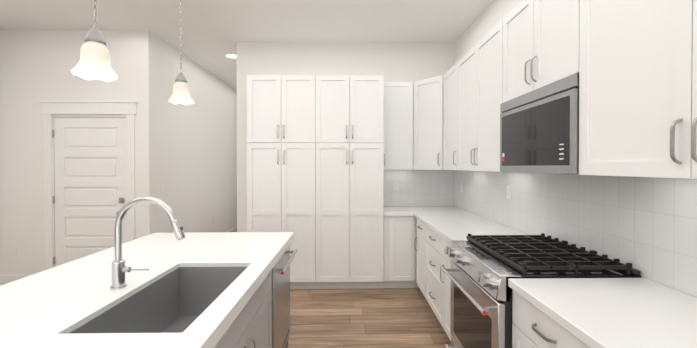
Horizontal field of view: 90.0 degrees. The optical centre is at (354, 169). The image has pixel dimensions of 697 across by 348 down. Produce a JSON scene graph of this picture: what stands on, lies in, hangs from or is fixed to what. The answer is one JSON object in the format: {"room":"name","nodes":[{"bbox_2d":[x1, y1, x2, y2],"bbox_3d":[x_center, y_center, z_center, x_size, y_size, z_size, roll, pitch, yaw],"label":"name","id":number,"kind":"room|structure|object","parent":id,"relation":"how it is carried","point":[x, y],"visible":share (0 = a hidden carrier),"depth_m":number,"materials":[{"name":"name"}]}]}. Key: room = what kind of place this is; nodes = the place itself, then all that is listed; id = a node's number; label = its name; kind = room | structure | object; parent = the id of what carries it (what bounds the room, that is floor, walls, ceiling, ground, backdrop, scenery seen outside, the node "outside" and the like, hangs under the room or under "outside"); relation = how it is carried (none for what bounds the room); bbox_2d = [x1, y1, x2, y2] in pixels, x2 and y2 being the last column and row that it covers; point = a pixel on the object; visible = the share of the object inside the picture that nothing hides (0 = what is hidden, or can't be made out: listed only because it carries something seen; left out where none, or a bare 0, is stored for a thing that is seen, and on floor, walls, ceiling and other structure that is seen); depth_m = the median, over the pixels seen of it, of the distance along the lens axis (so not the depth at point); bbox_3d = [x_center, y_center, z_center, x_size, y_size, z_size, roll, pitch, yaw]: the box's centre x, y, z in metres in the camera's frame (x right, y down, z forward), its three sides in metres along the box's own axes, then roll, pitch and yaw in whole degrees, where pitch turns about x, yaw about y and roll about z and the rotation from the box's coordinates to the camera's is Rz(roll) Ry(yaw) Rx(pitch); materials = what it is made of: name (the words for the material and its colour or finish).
{"room":"kitchen","nodes":[
{"label":"kitchen","id":0,"kind":"room"},
{"bbox_2d":[0,29,154,274],"bbox_3d":[-3.418,-0.140,4.234,1.903,3.060,0.120,0,1,-1],"label":"wall","id":1,"kind":"structure","parent":0,"point":[36,66],"depth_m":4.17,"materials":[{"name":"white paint"}]},
{"bbox_2d":[0,275,29,285],"bbox_3d":[-3.983,1.326,4.171,0.530,0.130,0.014,0,1,-1],"label":"baseboard","id":2,"kind":"structure","parent":1,"relation":"attached to","point":[5,279],"depth_m":4.16,"materials":[{"name":"white wood"}]},
{"bbox_2d":[39,100,137,269],"bbox_3d":[-3.163,0.284,4.225,1.140,2.212,0.156,0,1,-1],"label":"door frame","id":3,"kind":"structure","parent":1,"relation":"attached to","point":[49,108],"depth_m":4.13,"materials":[{"name":"white wood"}]},
{"bbox_2d":[52,117,126,266],"bbox_3d":[-3.172,0.378,4.176,0.884,2.010,0.120,0,1,-1],"label":"door","id":4,"kind":"structure","parent":1,"relation":"in","point":[90,196],"depth_m":4.20,"materials":[{"name":"painted wood"},{"name":"brushed nickel"}]},
{"bbox_2d":[154,35,236,232],"bbox_3d":[-2.568,-0.162,6.540,0.120,3.060,4.460,0,1,-1],"label":"wall","id":5,"kind":"structure","parent":0,"point":[196,156],"depth_m":5.43,"materials":[{"name":"white paint"}]},
{"bbox_2d":[0,0,491,89],"bbox_3d":[-1.431,-1.708,2.975,5.830,0.100,11.840,0,1,-1],"label":"ceiling","id":6,"kind":"structure","parent":0,"point":[214,31],"depth_m":3.89,"materials":[{"name":"white paint"}]},
{"bbox_2d":[71,0,117,81],"bbox_3d":[-1.012,-1.001,1.359,0.158,1.282,0.143,0,1,-1],"label":"pendant light","id":7,"kind":"object","parent":6,"relation":"hanging from","point":[94,62],"visible":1,"depth_m":1.34,"materials":[{"name":"white glass"}]},
{"bbox_2d":[168,0,193,104],"bbox_3d":[-1.103,-1.037,2.217,0.158,1.226,0.143,0,1,-1],"label":"pendant light","id":8,"kind":"object","parent":6,"relation":"hanging from","point":[181,94],"visible":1,"depth_m":2.20,"materials":[{"name":"white glass"}]},
{"bbox_2d":[225,54,236,57],"bbox_3d":[-1.806,-1.675,5.149,0.196,0.006,0.196,0,1,-1],"label":"recessed light","id":9,"kind":"object","parent":6,"relation":"in","point":[231,55],"visible":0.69,"depth_m":5.12,"materials":[{"name":"white"}]},
{"bbox_2d":[236,42,454,231],"bbox_3d":[-0.104,-0.144,4.664,2.875,3.060,0.120,0,1,-1],"label":"wall","id":10,"kind":"structure","parent":0,"point":[401,62],"depth_m":4.59,"materials":[{"name":"white paint"}]},
{"bbox_2d":[383,82,412,169],"bbox_3d":[0.529,-0.542,4.429,0.393,1.080,0.359,0,1,-1],"label":"upper cabinet","id":11,"kind":"object","parent":10,"relation":"attached to","point":[398,131],"visible":0.94,"depth_m":4.29,"materials":[{"name":"white wood"}]},
{"bbox_2d":[383,170,453,205],"bbox_3d":[0.832,0.232,4.622,0.994,0.510,0.006,0,1,-1],"label":"wall tile","id":12,"kind":"structure","parent":10,"relation":"attached to","point":[426,187],"depth_m":4.62,"materials":[{"name":"white tile"}]},
{"bbox_2d":[287,288,450,347],"bbox_3d":[-1.431,1.452,3.005,5.830,0.100,11.840,0,1,-1],"label":"floor","id":13,"kind":"structure","parent":0,"point":[370,318],"depth_m":3.23,"materials":[{"name":"brown wood"}]},
{"bbox_2d":[212,237,297,347],"bbox_3d":[-0.827,0.995,1.384,0.820,0.844,2.784,0,1,-1],"label":"kitchen island","id":14,"kind":"object","parent":13,"relation":"on","point":[264,320],"depth_m":2.02,"materials":[{"name":"wood"}]},
{"bbox_2d":[0,233,227,347],"bbox_3d":[-1.257,0.545,1.372,0.620,0.056,2.844,0,1,-1],"label":"island countertop","id":15,"kind":"structure","parent":14,"relation":"on","point":[58,299],"depth_m":1.52,"materials":[{"name":"white stone"}]},
{"bbox_2d":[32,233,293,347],"bbox_3d":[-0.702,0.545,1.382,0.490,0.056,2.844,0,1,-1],"label":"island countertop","id":16,"kind":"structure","parent":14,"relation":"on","point":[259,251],"depth_m":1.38,"materials":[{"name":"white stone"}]},
{"bbox_2d":[68,265,247,332],"bbox_3d":[-0.752,0.672,1.504,0.435,0.271,0.828,0,1,-1],"label":"sink","id":17,"kind":"object","parent":16,"relation":"in","point":[175,300],"depth_m":1.77,"materials":[{"name":"grey metal"}]},
{"bbox_2d":[272,245,297,347],"bbox_3d":[-0.496,0.981,2.442,0.120,0.812,0.606,0,1,-1],"label":"dishwasher","id":18,"kind":"object","parent":14,"relation":"in","point":[281,270],"depth_m":2.39,"materials":[{"name":"silver metal"}]},
{"bbox_2d":[247,75,383,288],"bbox_3d":[-0.445,0.155,4.269,1.556,2.470,0.659,0,1,-1],"label":"pantry","id":19,"kind":"object","parent":13,"relation":"on","point":[315,164],"visible":0.98,"depth_m":3.98,"materials":[{"name":"white wood"}]},
{"bbox_2d":[383,215,418,287],"bbox_3d":[0.836,0.959,4.325,1.002,0.862,0.607,0,1,-1],"label":"base cabinet","id":20,"kind":"object","parent":13,"relation":"on","point":[399,255],"visible":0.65,"depth_m":4.03,"materials":[{"name":"white wood"}]},
{"bbox_2d":[414,218,421,291],"bbox_3d":[1.030,0.964,3.715,0.637,0.862,0.461,0,1,-1],"label":"base cabinet","id":21,"kind":"object","parent":13,"relation":"on","point":[419,223],"depth_m":3.83,"materials":[{"name":"white wood"}]},
{"bbox_2d":[422,222,441,324],"bbox_3d":[1.039,0.969,3.173,0.637,0.862,0.742,0,1,-1],"label":"base cabinet","id":22,"kind":"object","parent":13,"relation":"on","point":[433,281],"depth_m":3.20,"materials":[{"name":"white wood"}]},
{"bbox_2d":[442,237,450,340],"bbox_3d":[1.049,0.974,2.662,0.637,0.862,0.401,0,1,-1],"label":"base cabinet","id":23,"kind":"object","parent":13,"relation":"on","point":[446,261],"depth_m":2.78,"materials":[{"name":"white wood"}]},
{"bbox_2d":[383,206,528,242],"bbox_3d":[0.848,0.516,3.536,0.998,0.038,2.169,0,1,-1],"label":"countertop","id":24,"kind":"structure","parent":23,"relation":"on","point":[449,223],"depth_m":3.35,"materials":[{"name":"stone"}]},
{"bbox_2d":[441,233,640,347],"bbox_3d":[0.989,0.930,2.059,0.760,0.962,0.784,0,1,-1],"label":"range","id":25,"kind":"object","parent":13,"relation":"on","point":[483,269],"visible":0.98,"depth_m":1.89,"materials":[{"name":"grey metal"}]},
{"bbox_2d":[512,290,587,347],"bbox_3d":[1.073,0.987,1.347,0.637,0.862,0.625,0,1,-1],"label":"base cabinet","id":26,"kind":"object","parent":13,"relation":"on","point":[533,326],"depth_m":1.44,"materials":[{"name":"white wood"}]},
{"bbox_2d":[508,278,696,347],"bbox_3d":[1.077,0.545,0.449,0.653,0.038,2.416,0,1,-1],"label":"countertop","id":27,"kind":"structure","parent":26,"relation":"on","point":[618,313],"depth_m":1.29,"materials":[{"name":"stone"}]},
{"bbox_2d":[455,0,521,63],"bbox_3d":[1.461,-0.108,0.937,0.120,3.060,7.630,0,1,-1],"label":"wall","id":28,"kind":"structure","parent":0,"point":[489,18],"depth_m":3.64,"materials":[{"name":"white paint"}]},
{"bbox_2d":[413,75,443,169],"bbox_3d":[1.034,-0.540,4.290,0.607,1.080,0.657,0,1,-1],"label":"upper cabinet","id":29,"kind":"object","parent":28,"relation":"attached to","point":[428,123],"visible":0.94,"depth_m":4.12,"materials":[{"name":"white wood"}]},
{"bbox_2d":[443,65,454,169],"bbox_3d":[1.187,-0.534,3.681,0.330,1.080,0.562,0,1,-1],"label":"upper cabinet","id":30,"kind":"object","parent":28,"relation":"attached to","point":[449,77],"depth_m":3.76,"materials":[{"name":"white wood"}]},
{"bbox_2d":[455,19,503,171],"bbox_3d":[1.200,-0.528,2.988,0.330,1.080,1.064,0,1,-1],"label":"upper cabinet","id":31,"kind":"object","parent":28,"relation":"attached to","point":[473,88],"depth_m":2.88,"materials":[{"name":"white wood"}]},
{"bbox_2d":[503,0,579,102],"bbox_3d":[1.200,-0.761,2.047,0.361,0.596,0.810,0,1,-1],"label":"upper cabinet","id":32,"kind":"object","parent":28,"relation":"attached to","point":[541,38],"visible":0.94,"depth_m":1.99,"materials":[{"name":"white wood"}]},
{"bbox_2d":[500,73,578,173],"bbox_3d":[1.203,-0.222,2.052,0.349,0.475,0.806,0,1,-1],"label":"microwave","id":33,"kind":"object","parent":32,"relation":"attached to","point":[539,130],"visible":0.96,"depth_m":1.90,"materials":[{"name":"silver metal"}]},
{"bbox_2d":[454,170,696,297],"bbox_3d":[1.384,0.284,1.739,0.006,0.560,5.790,0,1,-1],"label":"wall tile","id":34,"kind":"structure","parent":28,"relation":"attached to","point":[646,227],"depth_m":1.90,"materials":[{"name":"white tile"}]},
{"bbox_2d":[507,186,510,199],"bbox_3d":[1.353,0.202,3.051,0.007,0.116,0.072,0,1,-1],"label":"outlet","id":35,"kind":"object","parent":34,"relation":"attached to","point":[508,192],"visible":1,"depth_m":3.03,"materials":[{"name":"white plastic"}]},
{"bbox_2d":[579,0,696,178],"bbox_3d":[1.218,-0.510,1.103,0.361,1.080,1.078,0,1,-1],"label":"upper cabinet","id":36,"kind":"object","parent":28,"relation":"attached to","point":[637,88],"visible":1,"depth_m":1.31,"materials":[{"name":"white wood"}]}
]}

